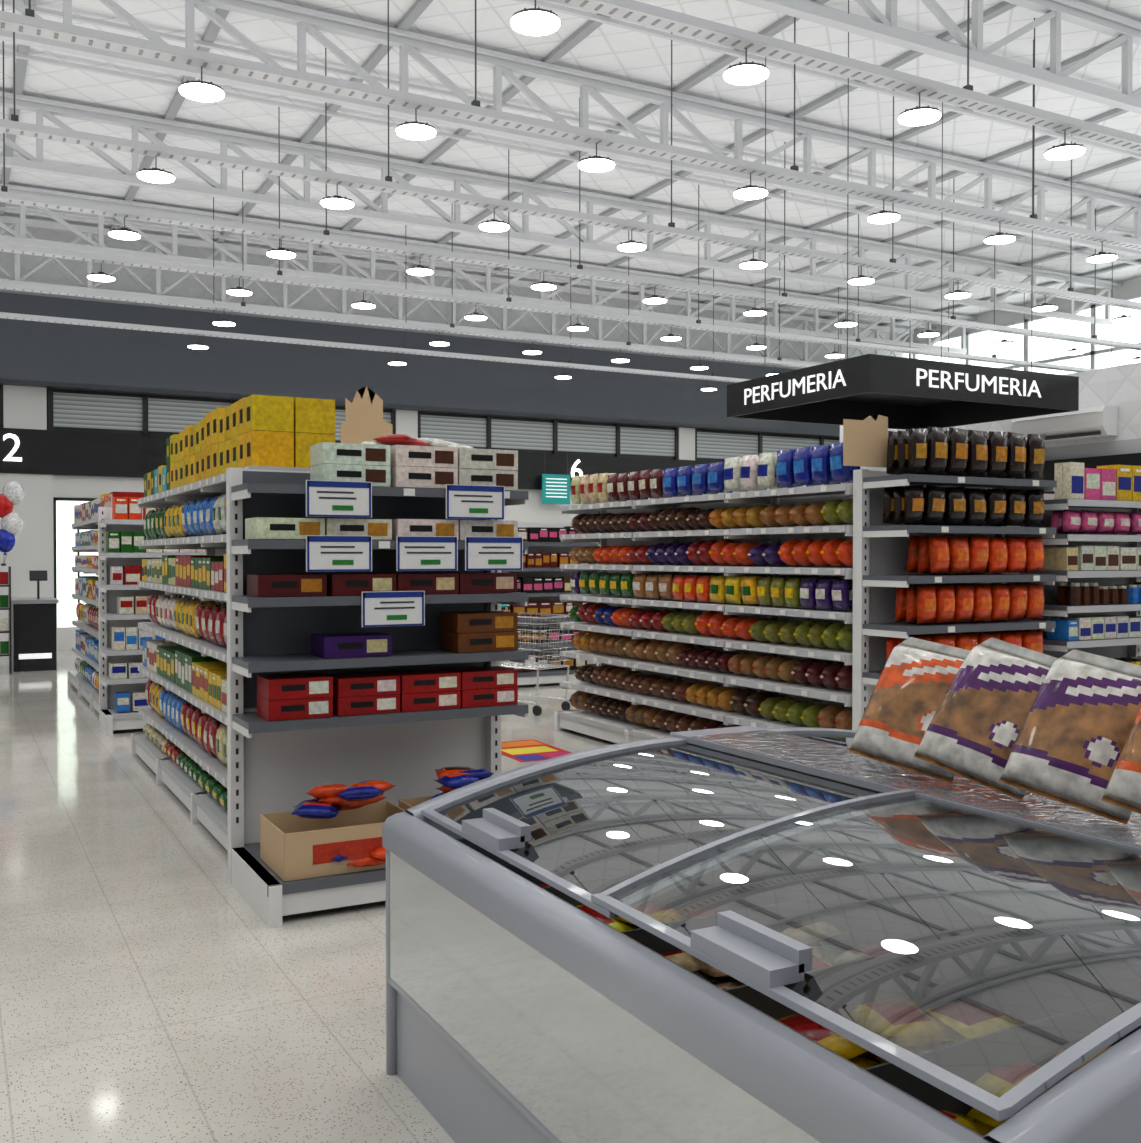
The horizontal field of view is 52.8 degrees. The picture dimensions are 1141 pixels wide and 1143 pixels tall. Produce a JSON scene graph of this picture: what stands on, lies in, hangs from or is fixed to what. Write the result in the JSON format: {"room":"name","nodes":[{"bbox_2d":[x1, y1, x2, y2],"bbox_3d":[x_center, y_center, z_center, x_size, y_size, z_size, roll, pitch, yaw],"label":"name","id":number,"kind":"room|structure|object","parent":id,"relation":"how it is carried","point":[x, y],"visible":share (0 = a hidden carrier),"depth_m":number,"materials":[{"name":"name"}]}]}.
{"room":"supermarket","nodes":[
{"label":"supermarket","id":0,"kind":"room"},
{"bbox_2d":[0,651,616,1142],"bbox_3d":[0.979,1.410,9.805,29.000,0.001,24.300,0,1,-28],"label":"floor","id":1,"kind":"structure","parent":0,"point":[144,999],"depth_m":4.30,"materials":[{"name":"tile"}]},
{"bbox_2d":[0,566,58,673],"bbox_3d":[-7.548,0.628,15.538,1.110,1.400,1.360,0,1,-28],"label":"checkout counter","id":2,"kind":"object","parent":1,"relation":"on","point":[30,625],"depth_m":15.34,"materials":[{"name":"black"}]},
{"bbox_2d":[0,481,23,565],"bbox_3d":[-7.346,-0.630,15.027,0.380,1.110,0.260,0,1,-28],"label":"balloons","id":3,"kind":"object","parent":2,"relation":"on","point":[12,494],"visible":1,"depth_m":14.95,"materials":[{"name":"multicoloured rubber"}]},
{"bbox_2d":[67,507,205,734],"bbox_3d":[-4.420,0.387,12.096,1.360,1.980,4.320,0,1,-28],"label":"shelf","id":4,"kind":"object","parent":1,"relation":"on","point":[102,700],"visible":0.32,"depth_m":10.32,"materials":[{"name":"white metal"}]},
{"bbox_2d":[74,492,204,711],"bbox_3d":[-4.434,0.218,12.116,1.280,1.958,4.193,0,1,-28],"label":"packages","id":5,"kind":"object","parent":4,"relation":"in","point":[124,505],"visible":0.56,"depth_m":10.11},
{"bbox_2d":[131,466,528,927],"bbox_3d":[-1.732,0.428,7.127,1.400,2.040,4.620,0,1,-28],"label":"shelf","id":6,"kind":"object","parent":1,"relation":"on","point":[271,767],"visible":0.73,"depth_m":5.57,"materials":[{"name":"white metal"}]},
{"bbox_2d":[142,394,334,809],"bbox_3d":[-2.249,0.177,7.309,0.437,2.180,3.724,0,1,-28],"label":"packages","id":7,"kind":"object","parent":6,"relation":"in","point":[254,430],"visible":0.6,"depth_m":6.75},
{"bbox_2d":[340,386,392,443],"bbox_3d":[-1.155,-0.842,6.522,0.304,0.418,0.006,0,1,-28],"label":"display","id":8,"kind":"object","parent":6,"relation":"on","point":[364,421],"visible":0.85,"depth_m":6.51,"materials":[{"name":"beige"}]},
{"bbox_2d":[245,434,517,880],"bbox_3d":[-0.787,0.319,5.402,1.329,1.962,0.744,0,1,-28],"label":"boxes","id":9,"kind":"object","parent":6,"relation":"on","point":[338,830],"visible":0.69,"depth_m":5.40,"materials":[{"name":"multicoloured cardboard"}]},
{"bbox_2d":[501,739,571,761],"bbox_3d":[-0.339,1.418,9.129,0.552,0.003,0.938,0,1,-28],"label":"floor sticker","id":10,"kind":"object","parent":1,"relation":"on","point":[521,750],"visible":0.73,"depth_m":9.10,"materials":[{"name":"plastic"}]},
{"bbox_2d":[501,604,573,715],"bbox_3d":[-0.484,0.866,11.519,0.994,1.034,0.544,1,1,42],"label":"shopping cart","id":11,"kind":"object","parent":1,"relation":"on","point":[537,710],"visible":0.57,"depth_m":11.38,"materials":[{"name":"silver metal"}]},
{"bbox_2d":[501,522,597,684],"bbox_3d":[-0.700,0.375,13.963,1.900,1.950,1.180,0,1,-28],"label":"shelf","id":12,"kind":"object","parent":1,"relation":"on","point":[555,676],"visible":0.06,"depth_m":13.85,"materials":[{"name":"white metal"}]},
{"bbox_2d":[501,526,596,671],"bbox_3d":[-0.526,0.321,13.635,1.820,1.722,0.181,0,1,-28],"label":"packages","id":13,"kind":"object","parent":12,"relation":"in","point":[530,534],"visible":0.37,"depth_m":13.66},
{"bbox_2d":[382,726,1140,1142],"bbox_3d":[0.576,1.036,2.756,1.357,0.950,2.292,0,1,-28],"label":"chest freezer","id":14,"kind":"object","parent":1,"relation":"on","point":[740,934],"visible":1,"depth_m":2.64,"materials":[{"name":"grey plastic"}]},
{"bbox_2d":[849,637,969,782],"bbox_3d":[0.971,0.372,3.175,0.338,0.364,0.232,1,1,42],"label":"bag","id":15,"kind":"object","parent":14,"relation":"on","point":[917,674],"visible":0.7,"depth_m":3.15,"materials":[{"name":"plastic"}]},
{"bbox_2d":[914,637,1058,800],"bbox_3d":[1.097,0.368,2.949,0.286,0.380,0.301,0,1,-28],"label":"bag","id":16,"kind":"object","parent":14,"relation":"on","point":[973,733],"visible":0.73,"depth_m":2.92,"materials":[{"name":"plastic"}]},
{"bbox_2d":[999,649,1140,824],"bbox_3d":[1.225,0.378,2.709,0.291,0.367,0.284,0,1,-28],"label":"bag","id":17,"kind":"object","parent":14,"relation":"on","point":[1069,745],"visible":0.9,"depth_m":2.68,"materials":[{"name":"plastic"}]},
{"bbox_2d":[1102,706,1140,813],"bbox_3d":[1.357,0.374,2.463,0.282,0.381,0.287,0,1,-28],"label":"bag","id":18,"kind":"object","parent":14,"relation":"on","point":[1123,789],"visible":1,"depth_m":2.49,"materials":[{"name":"plastic"}]},
{"bbox_2d":[554,469,1056,743],"bbox_3d":[1.449,0.397,8.601,1.340,2.060,4.240,0,1,-28],"label":"shelf","id":19,"kind":"object","parent":1,"relation":"on","point":[880,549],"visible":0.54,"depth_m":7.56,"materials":[{"name":"white metal"}]},
{"bbox_2d":[568,442,859,731],"bbox_3d":[0.937,0.213,8.624,0.316,2.056,3.599,0,1,-28],"label":"packaged products","id":20,"kind":"object","parent":19,"relation":"on","point":[821,464],"visible":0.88,"depth_m":8.21},
{"bbox_2d":[843,415,887,467],"bbox_3d":[1.737,-0.772,6.763,0.340,0.310,0.006,0,1,-28],"label":"display","id":21,"kind":"object","parent":19,"relation":"on","point":[865,441],"visible":0.94,"depth_m":6.76,"materials":[{"name":"beige"}]},
{"bbox_2d":[883,427,1044,659],"bbox_3d":[2.389,-0.130,6.949,1.174,1.441,0.250,0,1,-28],"label":"packaged products","id":22,"kind":"object","parent":19,"relation":"on","point":[932,450],"visible":0.85,"depth_m":6.83},
{"bbox_2d":[761,727,855,746],"bbox_3d":[1.619,1.028,3.317,1.042,0.950,2.292,0,1,-28],"label":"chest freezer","id":23,"kind":"object","parent":1,"relation":"on","point":[842,737],"visible":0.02,"depth_m":4.07,"materials":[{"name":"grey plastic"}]},
{"bbox_2d":[1008,494,1140,657],"bbox_3d":[3.417,0.458,7.867,1.250,1.960,1.080,0,1,-28],"label":"shelf","id":24,"kind":"object","parent":1,"relation":"on","point":[1128,647],"visible":0.2,"depth_m":7.44,"materials":[{"name":"white metal"}]},
{"bbox_2d":[1044,462,1140,665],"bbox_3d":[3.581,0.289,7.555,1.176,1.960,0.182,0,1,-28],"label":"packages","id":25,"kind":"object","parent":24,"relation":"in","point":[1074,481],"visible":0.51,"depth_m":7.34},
{"bbox_2d":[0,224,906,640],"bbox_3d":[-4.710,-2.166,20.320,29.000,6.850,0.300,0,1,-28],"label":"wall","id":26,"kind":"structure","parent":0,"point":[36,357],"depth_m":20.23,"materials":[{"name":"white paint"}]},
{"bbox_2d":[0,385,3,427],"bbox_3d":[-13.215,-2.567,15.860,9.680,0.660,0.060,0,1,-28],"label":"window","id":27,"kind":"structure","parent":26,"relation":"in","point":[1,386],"depth_m":18.11,"materials":[{"name":"black"}]},
{"bbox_2d":[3,434,21,460],"bbox_3d":[-8.803,-1.958,18.136,0.268,0.428,0.020,0,1,-28],"label":"number sign","id":28,"kind":"object","parent":26,"relation":"attached to","point":[8,458],"visible":1,"depth_m":18.13,"materials":[{"name":"white"}]},
{"bbox_2d":[53,497,97,650],"bbox_3d":[-8.021,0.042,18.748,0.760,2.480,0.085,0,1,-28],"label":"door","id":29,"kind":"structure","parent":26,"relation":"in","point":[63,508],"depth_m":18.68,"materials":[{"name":"glass"},{"name":"black metal"}]},
{"bbox_2d":[47,388,395,439],"bbox_3d":[-5.810,-2.624,19.846,5.860,0.660,0.060,0,1,-28],"label":"window","id":30,"kind":"structure","parent":26,"relation":"in","point":[145,414],"depth_m":19.08,"materials":[{"name":"black metal"}]},
{"bbox_2d":[418,412,678,459],"bbox_3d":[-0.303,-2.667,22.811,5.850,0.660,0.060,0,1,-28],"label":"window","id":31,"kind":"structure","parent":26,"relation":"in","point":[489,433],"depth_m":22.77,"materials":[{"name":"black metal"}]},
{"bbox_2d":[542,453,569,503],"bbox_3d":[-0.280,-1.823,22.538,0.620,1.000,0.024,0,1,-28],"label":"sign","id":32,"kind":"object","parent":26,"relation":"attached to","point":[555,487],"visible":1,"depth_m":22.53,"materials":[{"name":"teal"}]},
{"bbox_2d":[571,459,582,475],"bbox_3d":[0.128,-2.024,22.945,0.261,0.434,0.020,0,1,-28],"label":"number sign","id":33,"kind":"object","parent":26,"relation":"attached to","point":[573,470],"visible":0.71,"depth_m":22.93,"materials":[{"name":"white"}]},
{"bbox_2d":[695,429,839,459],"bbox_3d":[4.923,-2.707,25.625,5.280,0.660,0.060,0,1,-28],"label":"window","id":34,"kind":"structure","parent":26,"relation":"in","point":[707,445],"depth_m":25.01,"materials":[{"name":"black"}]},
{"bbox_2d":[0,0,1140,329],"bbox_3d":[0.979,-5.392,9.707,29.000,0.095,24.300,0,1,-28],"label":"ceiling","id":35,"kind":"structure","parent":0,"point":[587,44],"depth_m":14.28,"materials":[{"name":"grey metal"}]},
{"bbox_2d":[0,215,913,363],"bbox_3d":[-1.259,-5.013,21.833,20.950,1.060,0.112,0,1,-28],"label":"roof truss","id":36,"kind":"object","parent":35,"relation":"attached to","point":[90,232],"visible":0.56,"depth_m":20.81,"materials":[{"name":"white metal"}]},
{"bbox_2d":[0,197,948,382],"bbox_3d":[-0.127,-4.553,19.790,20.600,2.058,0.148,0,1,-28],"label":"cable tray","id":37,"kind":"object","parent":35,"relation":"hanging from","point":[213,333],"visible":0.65,"depth_m":18.21,"materials":[{"name":"white metal"}]},
{"bbox_2d":[187,342,208,348],"bbox_3d":[-5.480,-3.381,16.924,0.300,0.178,0.300,0,1,-28],"label":"ceiling light","id":38,"kind":"object","parent":37,"relation":"attached to","point":[197,345],"visible":1,"depth_m":16.86,"materials":[{"name":"white"}]},
{"bbox_2d":[388,353,406,365],"bbox_3d":[-2.768,-3.402,18.384,0.300,0.178,0.300,0,1,-28],"label":"ceiling light","id":39,"kind":"object","parent":37,"relation":"attached to","point":[397,362],"visible":1,"depth_m":18.31,"materials":[{"name":"white"}]},
{"bbox_2d":[555,373,571,378],"bbox_3d":[-0.127,-3.423,19.806,0.300,0.178,0.300,0,1,-28],"label":"ceiling light","id":40,"kind":"object","parent":37,"relation":"attached to","point":[562,376],"visible":1,"depth_m":19.76,"materials":[{"name":"white"}]},
{"bbox_2d":[701,386,716,390],"bbox_3d":[2.558,-3.443,21.252,0.300,0.178,0.300,0,1,-28],"label":"ceiling light","id":41,"kind":"object","parent":37,"relation":"attached to","point":[708,388],"visible":1,"depth_m":21.19,"materials":[{"name":"white"}]},
{"bbox_2d":[0,187,966,353],"bbox_3d":[-0.509,-5.133,20.439,20.950,0.780,0.110,0,1,-28],"label":"roof truss","id":42,"kind":"object","parent":35,"relation":"attached to","point":[16,239],"visible":0.63,"depth_m":19.42,"materials":[{"name":"white metal"}]},
{"bbox_2d":[0,170,1024,370],"bbox_3d":[0.788,-4.529,18.090,20.600,2.058,0.148,0,1,-28],"label":"cable tray","id":43,"kind":"object","parent":35,"relation":"hanging from","point":[3,285],"visible":0.69,"depth_m":16.31,"materials":[{"name":"white metal"}]},
{"bbox_2d":[212,318,235,326],"bbox_3d":[-4.583,-3.357,15.215,0.300,0.178,0.300,0,1,-28],"label":"ceiling light","id":44,"kind":"object","parent":43,"relation":"attached to","point":[223,322],"visible":1,"depth_m":15.15,"materials":[{"name":"white"}]},
{"bbox_2d":[429,332,449,345],"bbox_3d":[-1.897,-3.378,16.661,0.300,0.178,0.300,0,1,-28],"label":"ceiling light","id":45,"kind":"object","parent":43,"relation":"attached to","point":[439,342],"visible":1,"depth_m":16.60,"materials":[{"name":"white"}]},
{"bbox_2d":[523,341,541,354],"bbox_3d":[-0.577,-3.388,17.372,0.300,0.178,0.300,0,1,-28],"label":"ceiling light","id":46,"kind":"object","parent":43,"relation":"attached to","point":[532,351],"visible":1,"depth_m":17.32,"materials":[{"name":"white"}]},
{"bbox_2d":[611,350,629,362],"bbox_3d":[0.788,-3.398,18.107,0.300,0.178,0.300,0,1,-28],"label":"ceiling light","id":47,"kind":"object","parent":43,"relation":"attached to","point":[620,359],"visible":1,"depth_m":18.04,"materials":[{"name":"white"}]},
{"bbox_2d":[690,358,707,369],"bbox_3d":[2.109,-3.409,18.818,0.300,0.178,0.300,0,1,-28],"label":"ceiling light","id":48,"kind":"object","parent":43,"relation":"attached to","point":[699,366],"visible":1,"depth_m":18.78,"materials":[{"name":"white"}]},
{"bbox_2d":[766,371,780,375],"bbox_3d":[3.473,-3.419,19.552,0.300,0.178,0.300,0,1,-28],"label":"ceiling light","id":49,"kind":"object","parent":43,"relation":"attached to","point":[773,372],"visible":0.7,"depth_m":19.46,"materials":[{"name":"white"}]},
{"bbox_2d":[0,96,1111,324],"bbox_3d":[1.197,-5.088,17.269,20.950,0.780,0.110,0,1,-28],"label":"roof truss","id":50,"kind":"object","parent":35,"relation":"attached to","point":[48,111],"visible":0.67,"depth_m":15.90,"materials":[{"name":"white metal"}]},
{"bbox_2d":[0,107,1112,371],"bbox_3d":[1.703,-4.505,16.391,20.600,2.058,0.148,0,1,-28],"label":"cable tray","id":51,"kind":"object","parent":35,"relation":"hanging from","point":[279,278],"visible":0.92,"depth_m":15.05,"materials":[{"name":"white metal"}]},
{"bbox_2d":[87,263,115,281],"bbox_3d":[-5.182,-3.321,12.700,0.300,0.178,0.300,0,1,-28],"label":"ceiling light","id":52,"kind":"object","parent":51,"relation":"attached to","point":[100,276],"visible":1,"depth_m":12.65,"materials":[{"name":"white"}]},
{"bbox_2d":[226,278,252,295],"bbox_3d":[-3.862,-3.331,13.411,0.300,0.178,0.300,0,1,-28],"label":"ceiling light","id":53,"kind":"object","parent":51,"relation":"attached to","point":[238,291],"visible":1,"depth_m":13.36,"materials":[{"name":"white"}]},
{"bbox_2d":[351,292,375,308],"bbox_3d":[-2.541,-3.341,14.123,0.300,0.178,0.300,0,1,-28],"label":"ceiling light","id":54,"kind":"object","parent":51,"relation":"attached to","point":[363,304],"visible":1,"depth_m":14.06,"materials":[{"name":"white"}]},
{"bbox_2d":[464,312,486,320],"bbox_3d":[-1.220,-3.352,14.834,0.300,0.178,0.300,0,1,-28],"label":"ceiling light","id":55,"kind":"object","parent":51,"relation":"attached to","point":[475,316],"visible":1,"depth_m":14.77,"materials":[{"name":"white"}]},
{"bbox_2d":[567,324,588,330],"bbox_3d":[0.100,-3.362,15.545,0.300,0.178,0.300,0,1,-28],"label":"ceiling light","id":56,"kind":"object","parent":51,"relation":"attached to","point":[577,327],"visible":1,"depth_m":15.49,"materials":[{"name":"white"}]},
{"bbox_2d":[661,334,680,340],"bbox_3d":[1.421,-3.372,16.256,0.300,0.178,0.300,0,1,-28],"label":"ceiling light","id":57,"kind":"object","parent":51,"relation":"attached to","point":[670,337],"visible":1,"depth_m":16.20,"materials":[{"name":"white"}]},
{"bbox_2d":[746,336,765,349],"bbox_3d":[2.742,-3.382,16.967,0.300,0.178,0.300,0,1,-28],"label":"ceiling light","id":58,"kind":"object","parent":51,"relation":"attached to","point":[756,346],"visible":1,"depth_m":16.90,"materials":[{"name":"white"}]},
{"bbox_2d":[825,345,844,357],"bbox_3d":[4.063,-3.392,17.678,0.300,0.178,0.300,0,1,-28],"label":"ceiling light","id":59,"kind":"object","parent":51,"relation":"attached to","point":[834,354],"visible":1,"depth_m":17.64,"materials":[{"name":"white"}]},
{"bbox_2d":[0,0,1140,250],"bbox_3d":[4.448,-4.432,11.294,20.600,2.058,0.148,0,1,-28],"label":"cable tray","id":60,"kind":"object","parent":35,"relation":"hanging from","point":[27,24],"visible":0.99,"depth_m":8.58,"materials":[{"name":"white metal"}]},
{"bbox_2d":[178,66,224,101],"bbox_3d":[-2.437,-3.248,7.603,0.300,0.178,0.300,0,1,-28],"label":"ceiling light","id":61,"kind":"object","parent":60,"relation":"attached to","point":[203,91],"visible":1,"depth_m":7.57,"materials":[{"name":"white"}]},
{"bbox_2d":[395,108,436,139],"bbox_3d":[-1.117,-3.258,8.314,0.300,0.178,0.300,0,1,-28],"label":"ceiling light","id":62,"kind":"object","parent":60,"relation":"attached to","point":[414,130],"visible":1,"depth_m":8.28,"materials":[{"name":"white"}]},
{"bbox_2d":[578,143,614,171],"bbox_3d":[0.204,-3.268,9.025,0.300,0.178,0.300,0,1,-28],"label":"ceiling light","id":63,"kind":"object","parent":60,"relation":"attached to","point":[596,163],"visible":1,"depth_m":8.98,"materials":[{"name":"white"}]},
{"bbox_2d":[733,174,767,199],"bbox_3d":[1.525,-3.279,9.736,0.300,0.178,0.300,0,1,-28],"label":"ceiling light","id":64,"kind":"object","parent":60,"relation":"attached to","point":[750,192],"visible":1,"depth_m":9.70,"materials":[{"name":"white"}]},
{"bbox_2d":[867,200,900,223],"bbox_3d":[2.845,-3.289,10.447,0.300,0.178,0.300,0,1,-28],"label":"ceiling light","id":65,"kind":"object","parent":60,"relation":"attached to","point":[882,217],"visible":1,"depth_m":10.41,"materials":[{"name":"white"}]},
{"bbox_2d":[984,222,1015,244],"bbox_3d":[4.166,-3.299,11.158,0.300,0.178,0.300,0,1,-28],"label":"ceiling light","id":66,"kind":"object","parent":60,"relation":"attached to","point":[998,238],"visible":1,"depth_m":11.12,"materials":[{"name":"white"}]},
{"bbox_2d":[1086,242,1117,262],"bbox_3d":[5.487,-3.309,11.869,0.300,0.178,0.300,0,1,-28],"label":"ceiling light","id":67,"kind":"object","parent":60,"relation":"attached to","point":[1101,257],"visible":1,"depth_m":11.83,"materials":[{"name":"white"}]},
{"bbox_2d":[0,0,1140,309],"bbox_3d":[3.533,-4.456,12.993,20.600,2.058,0.148,0,1,-28],"label":"cable tray","id":68,"kind":"object","parent":35,"relation":"hanging from","point":[12,126],"visible":0.99,"depth_m":10.61,"materials":[{"name":"white metal"}]},
{"bbox_2d":[137,156,174,183],"bbox_3d":[-3.352,-3.272,9.302,0.300,0.178,0.300,0,1,-28],"label":"ceiling light","id":69,"kind":"object","parent":68,"relation":"attached to","point":[154,175],"visible":1,"depth_m":9.27,"materials":[{"name":"white"}]},
{"bbox_2d":[320,184,354,209],"bbox_3d":[-2.032,-3.283,10.013,0.300,0.178,0.300,0,1,-28],"label":"ceiling light","id":70,"kind":"object","parent":68,"relation":"attached to","point":[337,202],"visible":1,"depth_m":9.98,"materials":[{"name":"white"}]},
{"bbox_2d":[478,209,509,231],"bbox_3d":[-0.711,-3.293,10.724,0.300,0.178,0.300,0,1,-28],"label":"ceiling light","id":71,"kind":"object","parent":68,"relation":"attached to","point":[493,225],"visible":1,"depth_m":10.68,"materials":[{"name":"white"}]},
{"bbox_2d":[617,230,646,251],"bbox_3d":[0.610,-3.303,11.435,0.300,0.178,0.300,0,1,-28],"label":"ceiling light","id":72,"kind":"object","parent":68,"relation":"attached to","point":[631,245],"visible":1,"depth_m":11.40,"materials":[{"name":"white"}]},
{"bbox_2d":[739,249,767,269],"bbox_3d":[1.930,-3.313,12.146,0.300,0.178,0.300,0,1,-28],"label":"ceiling light","id":73,"kind":"object","parent":68,"relation":"attached to","point":[752,264],"visible":0.98,"depth_m":12.11,"materials":[{"name":"white"}]},
{"bbox_2d":[848,266,874,284],"bbox_3d":[3.251,-3.323,12.857,0.300,0.178,0.300,0,1,-28],"label":"ceiling light","id":74,"kind":"object","parent":68,"relation":"attached to","point":[861,279],"visible":0.98,"depth_m":12.82,"materials":[{"name":"white"}]},
{"bbox_2d":[945,290,970,298],"bbox_3d":[4.572,-3.333,13.568,0.300,0.178,0.300,0,1,-28],"label":"ceiling light","id":75,"kind":"object","parent":68,"relation":"attached to","point":[958,294],"visible":1,"depth_m":13.52,"materials":[{"name":"white"}]},
{"bbox_2d":[1032,295,1057,311],"bbox_3d":[5.893,-3.344,14.280,0.300,0.178,0.300,0,1,-28],"label":"ceiling light","id":76,"kind":"object","parent":68,"relation":"attached to","point":[1044,307],"visible":1,"depth_m":14.23,"materials":[{"name":"white"}]},
{"bbox_2d":[1111,315,1135,322],"bbox_3d":[7.213,-3.354,14.991,0.300,0.178,0.300,0,1,-28],"label":"ceiling light","id":77,"kind":"object","parent":68,"relation":"attached to","point":[1124,318],"visible":1,"depth_m":14.96,"materials":[{"name":"white"}]},
{"bbox_2d":[0,0,1140,350],"bbox_3d":[2.618,-4.481,14.692,20.600,2.058,0.148,0,1,-28],"label":"cable tray","id":78,"kind":"object","parent":35,"relation":"hanging from","point":[5,196],"visible":1,"depth_m":12.75,"materials":[{"name":"white metal"}]},
{"bbox_2d":[108,217,140,239],"bbox_3d":[-4.267,-3.297,11.001,0.300,0.178,0.300,0,1,-28],"label":"ceiling light","id":79,"kind":"object","parent":78,"relation":"attached to","point":[124,233],"visible":1,"depth_m":10.96,"materials":[{"name":"white"}]},
{"bbox_2d":[266,238,295,258],"bbox_3d":[-2.947,-3.307,11.712,0.300,0.178,0.300,0,1,-28],"label":"ceiling light","id":80,"kind":"object","parent":78,"relation":"attached to","point":[280,253],"visible":1,"depth_m":11.67,"materials":[{"name":"white"}]},
{"bbox_2d":[406,265,433,275],"bbox_3d":[-1.626,-3.317,12.423,0.300,0.178,0.300,0,1,-28],"label":"ceiling light","id":81,"kind":"object","parent":78,"relation":"attached to","point":[419,270],"visible":1,"depth_m":12.37,"materials":[{"name":"white"}]},
{"bbox_2d":[531,272,556,290],"bbox_3d":[-0.305,-3.327,13.134,0.300,0.178,0.300,0,1,-28],"label":"ceiling light","id":82,"kind":"object","parent":78,"relation":"attached to","point":[543,286],"visible":1,"depth_m":13.10,"materials":[{"name":"white"}]},
{"bbox_2d":[643,287,666,303],"bbox_3d":[1.015,-3.337,13.845,0.300,0.178,0.300,0,1,-28],"label":"ceiling light","id":83,"kind":"object","parent":78,"relation":"attached to","point":[654,299],"visible":1,"depth_m":13.79,"materials":[{"name":"white"}]},
{"bbox_2d":[743,308,766,315],"bbox_3d":[2.336,-3.348,14.556,0.300,0.178,0.300,0,1,-28],"label":"ceiling light","id":84,"kind":"object","parent":78,"relation":"attached to","point":[755,311],"visible":0.96,"depth_m":14.52,"materials":[{"name":"white"}]},
{"bbox_2d":[834,319,856,326],"bbox_3d":[3.657,-3.358,15.268,0.300,0.178,0.300,0,1,-28],"label":"ceiling light","id":85,"kind":"object","parent":78,"relation":"attached to","point":[843,323],"visible":0.91,"depth_m":15.22,"materials":[{"name":"white"}]},
{"bbox_2d":[918,323,939,336],"bbox_3d":[4.978,-3.368,15.979,0.300,0.178,0.300,0,1,-28],"label":"ceiling light","id":86,"kind":"object","parent":78,"relation":"attached to","point":[928,333],"visible":1,"depth_m":15.91,"materials":[{"name":"white"}]},
{"bbox_2d":[994,333,1014,346],"bbox_3d":[6.298,-3.378,16.690,0.300,0.178,0.300,0,1,-28],"label":"ceiling light","id":87,"kind":"object","parent":78,"relation":"attached to","point":[1003,343],"visible":1,"depth_m":16.66,"materials":[{"name":"white"}]},
{"bbox_2d":[1063,348,1084,354],"bbox_3d":[7.619,-3.388,17.401,0.300,0.178,0.300,0,1,-28],"label":"ceiling light","id":88,"kind":"object","parent":78,"relation":"attached to","point":[1073,351],"visible":1,"depth_m":17.33,"materials":[{"name":"white"}]},
{"bbox_2d":[1128,350,1140,362],"bbox_3d":[8.940,-3.399,18.112,0.300,0.178,0.300,0,1,-28],"label":"ceiling light","id":89,"kind":"object","parent":78,"relation":"attached to","point":[1137,359],"visible":0.99,"depth_m":18.09,"materials":[{"name":"white"}]},
{"bbox_2d":[0,0,1140,256],"bbox_3d":[2.904,-5.042,14.100,20.950,0.780,0.110,0,1,-28],"label":"roof truss","id":90,"kind":"object","parent":35,"relation":"attached to","point":[305,23],"visible":0.66,"depth_m":12.47,"materials":[{"name":"white metal"}]},
{"bbox_2d":[547,0,1140,152],"bbox_3d":[5.363,-4.407,9.595,20.600,2.058,0.148,0,1,-28],"label":"cable tray","id":91,"kind":"object","parent":35,"relation":"hanging from","point":[633,11],"visible":1,"depth_m":7.69,"materials":[{"name":"white metal"}]},
{"bbox_2d":[510,0,560,35],"bbox_3d":[-0.202,-3.234,6.615,0.300,0.178,0.300,0,1,-28],"label":"ceiling light","id":92,"kind":"object","parent":91,"relation":"attached to","point":[535,21],"visible":1,"depth_m":6.59,"materials":[{"name":"white"}]},
{"bbox_2d":[722,48,769,84],"bbox_3d":[1.119,-3.244,7.326,0.300,0.178,0.300,0,1,-28],"label":"ceiling light","id":93,"kind":"object","parent":91,"relation":"attached to","point":[747,73],"visible":1,"depth_m":7.30,"materials":[{"name":"white"}]},
{"bbox_2d":[897,93,941,125],"bbox_3d":[2.440,-3.254,8.037,0.300,0.178,0.300,0,1,-28],"label":"ceiling light","id":94,"kind":"object","parent":91,"relation":"attached to","point":[918,116],"visible":1,"depth_m":8.00,"materials":[{"name":"white"}]},
{"bbox_2d":[1043,130,1085,159],"bbox_3d":[3.760,-3.264,8.748,0.300,0.178,0.300,0,1,-28],"label":"ceiling light","id":95,"kind":"object","parent":91,"relation":"attached to","point":[1064,151],"visible":1,"depth_m":8.71,"materials":[{"name":"white"}]},
{"bbox_2d":[727,0,1078,429],"bbox_3d":[3.373,-3.543,11.797,2.787,3.848,2.137,0,1,-28],"label":"hanging sign","id":96,"kind":"object","parent":35,"relation":"hanging from","point":[912,393],"visible":1,"depth_m":11.26,"materials":[{"name":"black plastic"}]},
{"bbox_2d":[736,0,1140,113],"bbox_3d":[4.611,-4.997,10.930,20.950,0.780,0.110,0,1,-28],"label":"roof truss","id":97,"kind":"object","parent":35,"relation":"attached to","point":[882,28],"visible":1,"depth_m":10.55,"materials":[{"name":"white metal"}]},
{"bbox_2d":[840,362,1140,493],"bbox_3d":[9.880,-0.398,13.834,9.440,3.500,9.000,0,1,-28],"label":"wall","id":98,"kind":"structure","parent":0,"point":[1120,386],"depth_m":11.97,"materials":[{"name":"white paint"}]},
{"bbox_2d":[1011,405,1117,442],"bbox_3d":[5.261,-1.556,12.295,0.248,0.300,1.150,0,1,-28],"label":"air conditioner","id":99,"kind":"object","parent":98,"relation":"attached to","point":[1098,421],"depth_m":12.06,"materials":[{"name":"white plastic"}]},
{"bbox_2d":[907,277,1140,342],"bbox_3d":[13.746,-2.113,16.629,0.001,6.850,24.300,0,1,-28],"label":"wall","id":100,"kind":"structure","parent":0,"point":[1130,287],"depth_m":24.32,"materials":[{"name":"white paint"}]},
{"bbox_2d":[907,294,1140,374],"bbox_3d":[13.721,-4.237,16.560,0.080,1.930,24.345,0,1,-28],"label":"window","id":101,"kind":"structure","parent":100,"relation":"in","point":[978,342],"depth_m":23.57,"materials":[{"name":"clear glass"}]}
]}

